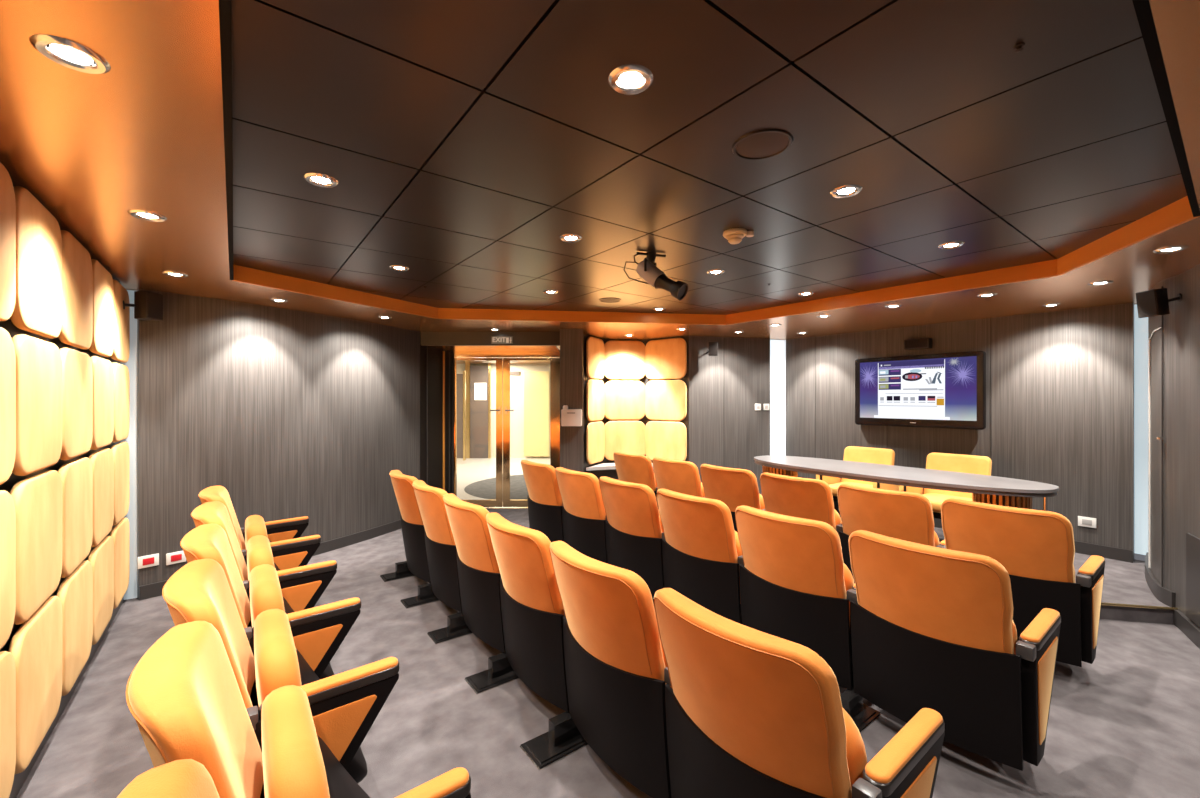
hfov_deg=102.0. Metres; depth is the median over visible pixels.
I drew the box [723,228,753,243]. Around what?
smoke detector
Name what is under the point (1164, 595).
baseboard
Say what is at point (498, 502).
door
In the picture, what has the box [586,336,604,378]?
wall panel
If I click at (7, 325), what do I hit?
wall
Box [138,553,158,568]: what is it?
wall socket
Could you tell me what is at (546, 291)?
recessed light
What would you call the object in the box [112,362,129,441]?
wall panel
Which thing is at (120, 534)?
wall panel
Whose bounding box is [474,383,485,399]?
notice
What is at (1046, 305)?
recessed light
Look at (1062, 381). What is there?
wall
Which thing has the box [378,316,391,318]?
recessed light
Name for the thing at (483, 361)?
recessed light
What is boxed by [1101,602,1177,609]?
trim
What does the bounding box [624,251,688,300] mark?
spotlight
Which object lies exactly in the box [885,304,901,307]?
recessed light
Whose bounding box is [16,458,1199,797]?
floor
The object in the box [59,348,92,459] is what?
wall panel
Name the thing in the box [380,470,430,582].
seat
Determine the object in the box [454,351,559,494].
trim
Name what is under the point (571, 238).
recessed light
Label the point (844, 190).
recessed light
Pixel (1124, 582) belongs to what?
platform
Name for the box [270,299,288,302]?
recessed light
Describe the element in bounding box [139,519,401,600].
baseboard
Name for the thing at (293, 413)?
wall
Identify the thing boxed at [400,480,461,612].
seat
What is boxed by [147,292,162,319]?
grille
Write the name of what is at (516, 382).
wall
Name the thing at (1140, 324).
light strip
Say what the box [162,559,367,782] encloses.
seat
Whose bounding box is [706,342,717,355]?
wall speaker
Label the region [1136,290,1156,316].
grille
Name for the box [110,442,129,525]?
wall panel
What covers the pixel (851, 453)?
armchair
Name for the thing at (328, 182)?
recessed light
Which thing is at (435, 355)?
wall
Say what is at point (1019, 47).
sprinkler head
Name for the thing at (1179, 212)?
trim
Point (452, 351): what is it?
trim
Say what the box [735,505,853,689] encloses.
seat
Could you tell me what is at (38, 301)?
wall panel
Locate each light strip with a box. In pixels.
[120,290,136,599]
[770,340,785,455]
[1134,304,1147,554]
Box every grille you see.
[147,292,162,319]
[600,299,619,301]
[709,342,716,354]
[905,339,926,348]
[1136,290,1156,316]
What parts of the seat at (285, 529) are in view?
backrest, seat, frame, armrest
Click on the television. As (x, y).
(942, 390)
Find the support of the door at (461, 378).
in the wall at (516, 382)
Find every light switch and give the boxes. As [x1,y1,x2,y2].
[755,404,760,409]
[763,404,768,409]
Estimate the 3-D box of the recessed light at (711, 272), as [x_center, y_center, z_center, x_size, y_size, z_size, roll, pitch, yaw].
[0.822,-0.902,3.444,0.128,0.020,0.128,0,0,-37]
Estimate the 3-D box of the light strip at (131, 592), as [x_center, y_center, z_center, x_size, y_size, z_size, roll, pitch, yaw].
[-3.417,0.330,3.546,0.120,2.240,0.044,0,0,-32]
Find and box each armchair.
[816,446,898,520]
[899,452,991,518]
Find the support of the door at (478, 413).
in the wall at (516, 382)
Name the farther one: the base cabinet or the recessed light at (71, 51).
the base cabinet
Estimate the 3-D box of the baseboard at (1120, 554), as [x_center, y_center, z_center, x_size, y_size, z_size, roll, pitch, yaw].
[3.439,1.300,5.253,0.018,0.100,3.140,0,0,-38]
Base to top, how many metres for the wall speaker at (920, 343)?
0.110 m
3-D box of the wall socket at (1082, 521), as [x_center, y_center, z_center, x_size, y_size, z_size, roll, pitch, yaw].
[4.232,1.070,4.222,0.012,0.085,0.115,0,0,-37]
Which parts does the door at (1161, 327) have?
upright trim, rail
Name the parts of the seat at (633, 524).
backrest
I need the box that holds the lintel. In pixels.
[421,332,559,350]
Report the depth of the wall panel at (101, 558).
2.77 m
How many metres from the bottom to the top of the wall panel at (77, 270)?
0.517 m
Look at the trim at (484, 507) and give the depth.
6.44 m
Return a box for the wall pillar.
[560,329,582,471]
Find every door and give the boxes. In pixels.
[455,358,502,506]
[457,371,465,459]
[465,363,490,457]
[503,358,559,506]
[1149,286,1162,586]
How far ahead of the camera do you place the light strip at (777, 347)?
6.50 m
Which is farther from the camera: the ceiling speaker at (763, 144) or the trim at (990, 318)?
the trim at (990, 318)
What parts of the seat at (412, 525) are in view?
foot plate, leg, backrest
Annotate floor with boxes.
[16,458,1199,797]
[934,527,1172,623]
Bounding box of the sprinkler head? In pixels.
[1013,43,1024,52]
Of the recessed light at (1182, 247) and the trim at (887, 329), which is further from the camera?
the trim at (887, 329)
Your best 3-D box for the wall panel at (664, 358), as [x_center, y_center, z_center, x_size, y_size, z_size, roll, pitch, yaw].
[0.846,-0.517,6.312,0.636,0.523,0.036,0,0,41]
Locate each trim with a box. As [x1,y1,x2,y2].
[219,0,1199,279]
[232,196,1199,324]
[427,346,427,484]
[443,351,444,489]
[449,352,449,493]
[452,351,453,493]
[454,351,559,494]
[484,507,527,508]
[815,336,815,478]
[887,329,887,448]
[990,318,990,458]
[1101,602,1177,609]
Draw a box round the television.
[855,351,985,429]
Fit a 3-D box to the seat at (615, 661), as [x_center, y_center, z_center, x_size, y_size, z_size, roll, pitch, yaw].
[0.112,1.008,1.932,0.619,0.885,0.692,0,0,-37]
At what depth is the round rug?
7.81 m
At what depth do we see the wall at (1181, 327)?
3.12 m
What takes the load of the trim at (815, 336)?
attached to the wall at (1062, 381)
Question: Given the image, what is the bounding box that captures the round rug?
[464,475,527,499]
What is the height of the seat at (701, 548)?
0.885 m
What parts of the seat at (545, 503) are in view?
backrest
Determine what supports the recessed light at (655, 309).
in the ceiling at (461, 140)
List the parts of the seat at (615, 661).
foot plate, leg, backrest, seat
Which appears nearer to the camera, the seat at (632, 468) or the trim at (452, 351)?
the seat at (632, 468)
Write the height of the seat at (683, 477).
0.885 m
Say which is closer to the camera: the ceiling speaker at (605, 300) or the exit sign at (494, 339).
the ceiling speaker at (605, 300)
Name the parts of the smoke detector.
plate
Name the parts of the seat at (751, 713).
backrest, seat, armrest, frame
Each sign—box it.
[491,336,512,343]
[510,371,520,375]
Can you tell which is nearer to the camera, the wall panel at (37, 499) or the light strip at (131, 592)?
the wall panel at (37, 499)
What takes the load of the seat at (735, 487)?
on the floor at (1125, 723)
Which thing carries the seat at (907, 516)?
on the floor at (1125, 723)
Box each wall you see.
[0,186,119,651]
[137,289,419,598]
[420,332,451,493]
[457,364,549,457]
[689,336,769,493]
[786,303,1133,561]
[1148,264,1199,628]
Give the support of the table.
on the platform at (1124, 582)
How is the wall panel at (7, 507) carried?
attached to the wall at (7, 325)
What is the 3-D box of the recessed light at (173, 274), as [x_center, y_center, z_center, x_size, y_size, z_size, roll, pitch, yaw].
[-2.705,-0.797,3.096,0.128,0.020,0.128,0,0,-37]
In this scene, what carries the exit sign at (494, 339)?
attached to the lintel
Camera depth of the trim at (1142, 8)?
1.26 m
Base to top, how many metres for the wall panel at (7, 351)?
0.517 m
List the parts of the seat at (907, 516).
backrest, seat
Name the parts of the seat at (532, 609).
foot plate, leg, backrest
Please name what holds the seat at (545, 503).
on the floor at (1125, 723)
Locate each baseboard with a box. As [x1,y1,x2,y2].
[9,596,123,797]
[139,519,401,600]
[934,518,1132,562]
[1145,552,1174,606]
[1173,610,1199,648]
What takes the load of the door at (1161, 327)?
in the wall at (1181, 327)
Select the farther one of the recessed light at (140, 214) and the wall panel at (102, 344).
the wall panel at (102, 344)
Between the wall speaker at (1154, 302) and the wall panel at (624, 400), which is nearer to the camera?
the wall speaker at (1154, 302)
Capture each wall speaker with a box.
[123,291,162,320]
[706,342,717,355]
[904,338,931,349]
[1136,288,1181,317]
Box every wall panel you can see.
[0,163,15,320]
[0,327,15,484]
[0,490,15,648]
[0,651,15,797]
[8,596,61,773]
[10,186,61,338]
[10,470,61,624]
[12,334,61,475]
[56,560,92,695]
[58,230,92,349]
[58,457,92,577]
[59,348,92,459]
[88,536,113,644]
[89,259,113,356]
[89,448,113,546]
[90,356,113,449]
[109,518,129,608]
[110,280,129,362]
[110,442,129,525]
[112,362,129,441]
[524,371,548,455]
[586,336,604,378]
[586,379,604,420]
[586,421,604,463]
[604,340,644,379]
[604,381,644,419]
[604,421,644,459]
[645,338,686,379]
[645,380,686,420]
[645,421,686,460]
[1186,533,1199,626]
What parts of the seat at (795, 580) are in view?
backrest, seat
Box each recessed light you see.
[29,34,110,73]
[127,210,166,221]
[162,272,187,277]
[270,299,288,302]
[303,173,338,187]
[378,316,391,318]
[389,265,408,270]
[483,361,517,362]
[543,290,557,293]
[560,234,581,242]
[608,64,652,94]
[653,308,664,310]
[707,270,724,274]
[798,292,813,295]
[817,315,830,317]
[830,184,862,197]
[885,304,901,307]
[938,241,964,248]
[977,293,996,297]
[1042,304,1060,306]
[1087,281,1113,285]
[1153,245,1189,253]
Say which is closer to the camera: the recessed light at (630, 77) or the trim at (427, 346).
the recessed light at (630, 77)
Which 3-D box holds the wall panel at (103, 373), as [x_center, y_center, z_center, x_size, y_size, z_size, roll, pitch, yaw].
[-2.894,0.022,2.822,0.036,0.517,0.554,0,0,-37]
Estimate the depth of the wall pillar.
5.52 m
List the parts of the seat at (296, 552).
backrest, seat, frame, armrest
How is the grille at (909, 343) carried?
attached to the wall speaker at (920, 343)
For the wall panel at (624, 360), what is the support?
attached to the wall niche
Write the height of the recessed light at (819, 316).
0.020 m
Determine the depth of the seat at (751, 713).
1.20 m
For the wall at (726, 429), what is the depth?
6.27 m
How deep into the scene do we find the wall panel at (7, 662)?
1.61 m
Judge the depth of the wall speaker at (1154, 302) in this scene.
3.11 m
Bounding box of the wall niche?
[583,334,688,472]
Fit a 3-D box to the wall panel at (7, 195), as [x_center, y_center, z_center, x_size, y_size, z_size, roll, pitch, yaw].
[-1.866,-0.512,1.456,0.036,0.517,0.554,0,0,-37]
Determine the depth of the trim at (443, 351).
6.19 m
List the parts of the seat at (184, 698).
backrest, seat, frame, armrest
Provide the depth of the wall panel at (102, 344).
2.77 m
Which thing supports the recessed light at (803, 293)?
in the ceiling at (461, 140)
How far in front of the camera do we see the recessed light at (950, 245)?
2.83 m
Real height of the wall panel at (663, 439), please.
0.523 m
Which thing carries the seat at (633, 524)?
on the floor at (1125, 723)
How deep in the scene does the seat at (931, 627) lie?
1.85 m
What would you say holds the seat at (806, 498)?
on the floor at (1125, 723)
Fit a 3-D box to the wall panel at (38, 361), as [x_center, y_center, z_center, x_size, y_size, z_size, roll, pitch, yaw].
[-2.209,0.022,1.911,0.036,0.517,0.554,0,0,-37]
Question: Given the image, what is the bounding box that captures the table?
[754,455,1058,510]
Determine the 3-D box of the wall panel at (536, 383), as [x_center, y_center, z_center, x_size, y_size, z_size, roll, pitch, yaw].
[-1.543,0.361,11.860,0.612,2.069,0.080,0,0,0]
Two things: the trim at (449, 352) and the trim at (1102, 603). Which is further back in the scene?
the trim at (449, 352)
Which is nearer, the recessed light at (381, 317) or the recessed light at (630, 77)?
the recessed light at (630, 77)
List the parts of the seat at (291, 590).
backrest, seat, frame, armrest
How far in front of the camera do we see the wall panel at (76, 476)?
2.31 m
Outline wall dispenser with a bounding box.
[561,405,581,438]
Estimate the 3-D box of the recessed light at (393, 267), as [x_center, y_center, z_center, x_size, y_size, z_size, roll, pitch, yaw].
[-1.377,-0.902,3.336,0.128,0.020,0.128,0,0,-37]
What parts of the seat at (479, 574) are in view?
foot plate, leg, backrest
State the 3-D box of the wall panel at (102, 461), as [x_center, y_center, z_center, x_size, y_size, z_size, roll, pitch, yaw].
[-2.894,0.557,2.822,0.036,0.517,0.554,0,0,-37]
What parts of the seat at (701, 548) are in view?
backrest, seat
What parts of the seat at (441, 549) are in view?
foot plate, leg, backrest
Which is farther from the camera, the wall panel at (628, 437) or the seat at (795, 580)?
the wall panel at (628, 437)
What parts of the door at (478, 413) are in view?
frame, panel, frame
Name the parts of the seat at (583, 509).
backrest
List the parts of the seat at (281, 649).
backrest, leg, seat, frame, armrest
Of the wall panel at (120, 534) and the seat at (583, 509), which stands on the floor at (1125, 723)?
the seat at (583, 509)
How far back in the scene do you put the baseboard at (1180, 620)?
2.97 m
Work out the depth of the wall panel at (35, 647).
1.84 m
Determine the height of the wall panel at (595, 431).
0.523 m
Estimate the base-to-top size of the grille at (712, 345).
0.156 m
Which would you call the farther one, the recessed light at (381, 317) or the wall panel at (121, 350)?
the recessed light at (381, 317)
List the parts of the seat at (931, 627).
leg, foot plate, backrest, seat, armrest, frame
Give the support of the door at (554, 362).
in the wall at (435, 355)
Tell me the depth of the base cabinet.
6.16 m
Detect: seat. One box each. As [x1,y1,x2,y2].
[117,759,470,797]
[126,621,399,797]
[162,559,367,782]
[180,524,336,679]
[191,501,320,580]
[198,486,308,549]
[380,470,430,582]
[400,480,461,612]
[427,493,505,652]
[464,512,568,711]
[520,541,671,797]
[521,460,563,541]
[555,467,607,563]
[599,476,664,598]
[614,452,656,495]
[652,457,704,509]
[654,588,944,797]
[657,489,741,623]
[700,464,764,531]
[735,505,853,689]
[760,472,841,532]
[836,483,939,583]
[840,530,1060,770]
[936,498,1104,666]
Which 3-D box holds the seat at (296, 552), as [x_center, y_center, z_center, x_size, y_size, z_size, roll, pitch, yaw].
[-1.857,1.008,2.686,0.619,0.885,0.692,0,0,-37]
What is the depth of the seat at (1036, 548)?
2.49 m
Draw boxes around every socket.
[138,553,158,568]
[166,551,185,564]
[1078,516,1096,527]
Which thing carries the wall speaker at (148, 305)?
attached to the wall panel at (121, 350)
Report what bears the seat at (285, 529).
on the floor at (1125, 723)
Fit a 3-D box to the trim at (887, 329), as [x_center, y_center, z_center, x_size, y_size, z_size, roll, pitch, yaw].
[3.255,0.278,5.507,0.006,2.145,0.008,0,0,-37]
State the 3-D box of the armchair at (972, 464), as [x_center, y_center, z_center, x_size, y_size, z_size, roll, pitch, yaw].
[3.169,0.935,4.411,0.581,0.830,0.635,0,0,-37]
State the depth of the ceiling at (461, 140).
1.72 m
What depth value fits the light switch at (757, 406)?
6.37 m
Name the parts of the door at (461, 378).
panel, frame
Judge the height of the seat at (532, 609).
0.885 m
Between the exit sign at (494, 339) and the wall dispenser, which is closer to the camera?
the wall dispenser
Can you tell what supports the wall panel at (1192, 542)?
attached to the wall at (1181, 327)
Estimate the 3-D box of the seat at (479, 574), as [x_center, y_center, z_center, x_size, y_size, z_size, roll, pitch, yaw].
[-0.620,1.008,2.905,0.619,0.885,0.692,0,0,-37]
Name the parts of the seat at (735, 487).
backrest, seat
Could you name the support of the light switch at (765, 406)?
attached to the wall at (726, 429)
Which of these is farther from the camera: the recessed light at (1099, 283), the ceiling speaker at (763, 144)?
the recessed light at (1099, 283)
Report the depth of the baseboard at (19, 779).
2.18 m
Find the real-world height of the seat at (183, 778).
0.885 m
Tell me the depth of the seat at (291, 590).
2.17 m
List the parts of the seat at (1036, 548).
backrest, armrest, frame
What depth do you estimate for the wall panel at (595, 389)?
6.14 m
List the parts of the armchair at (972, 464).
seat frame, seat, backrest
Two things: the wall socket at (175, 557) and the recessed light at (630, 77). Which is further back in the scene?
the wall socket at (175, 557)
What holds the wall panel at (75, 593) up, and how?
attached to the wall at (7, 325)
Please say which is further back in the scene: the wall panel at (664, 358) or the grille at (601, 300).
the wall panel at (664, 358)
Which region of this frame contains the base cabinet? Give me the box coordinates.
[586,463,653,479]
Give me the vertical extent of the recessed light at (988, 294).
0.020 m
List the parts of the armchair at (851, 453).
frame, seat, backrest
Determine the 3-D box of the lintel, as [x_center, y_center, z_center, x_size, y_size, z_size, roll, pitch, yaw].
[-1.314,-0.792,6.180,1.677,0.315,0.840,0,0,0]
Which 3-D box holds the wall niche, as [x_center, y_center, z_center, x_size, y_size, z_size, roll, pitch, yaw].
[0.417,0.250,6.347,1.463,2.400,0.630,0,0,-7]
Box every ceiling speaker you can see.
[599,298,620,302]
[732,129,792,160]
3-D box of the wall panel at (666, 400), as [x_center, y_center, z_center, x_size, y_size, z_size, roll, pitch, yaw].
[0.846,0.018,6.312,0.636,0.523,0.036,0,0,41]
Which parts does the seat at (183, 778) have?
backrest, armrest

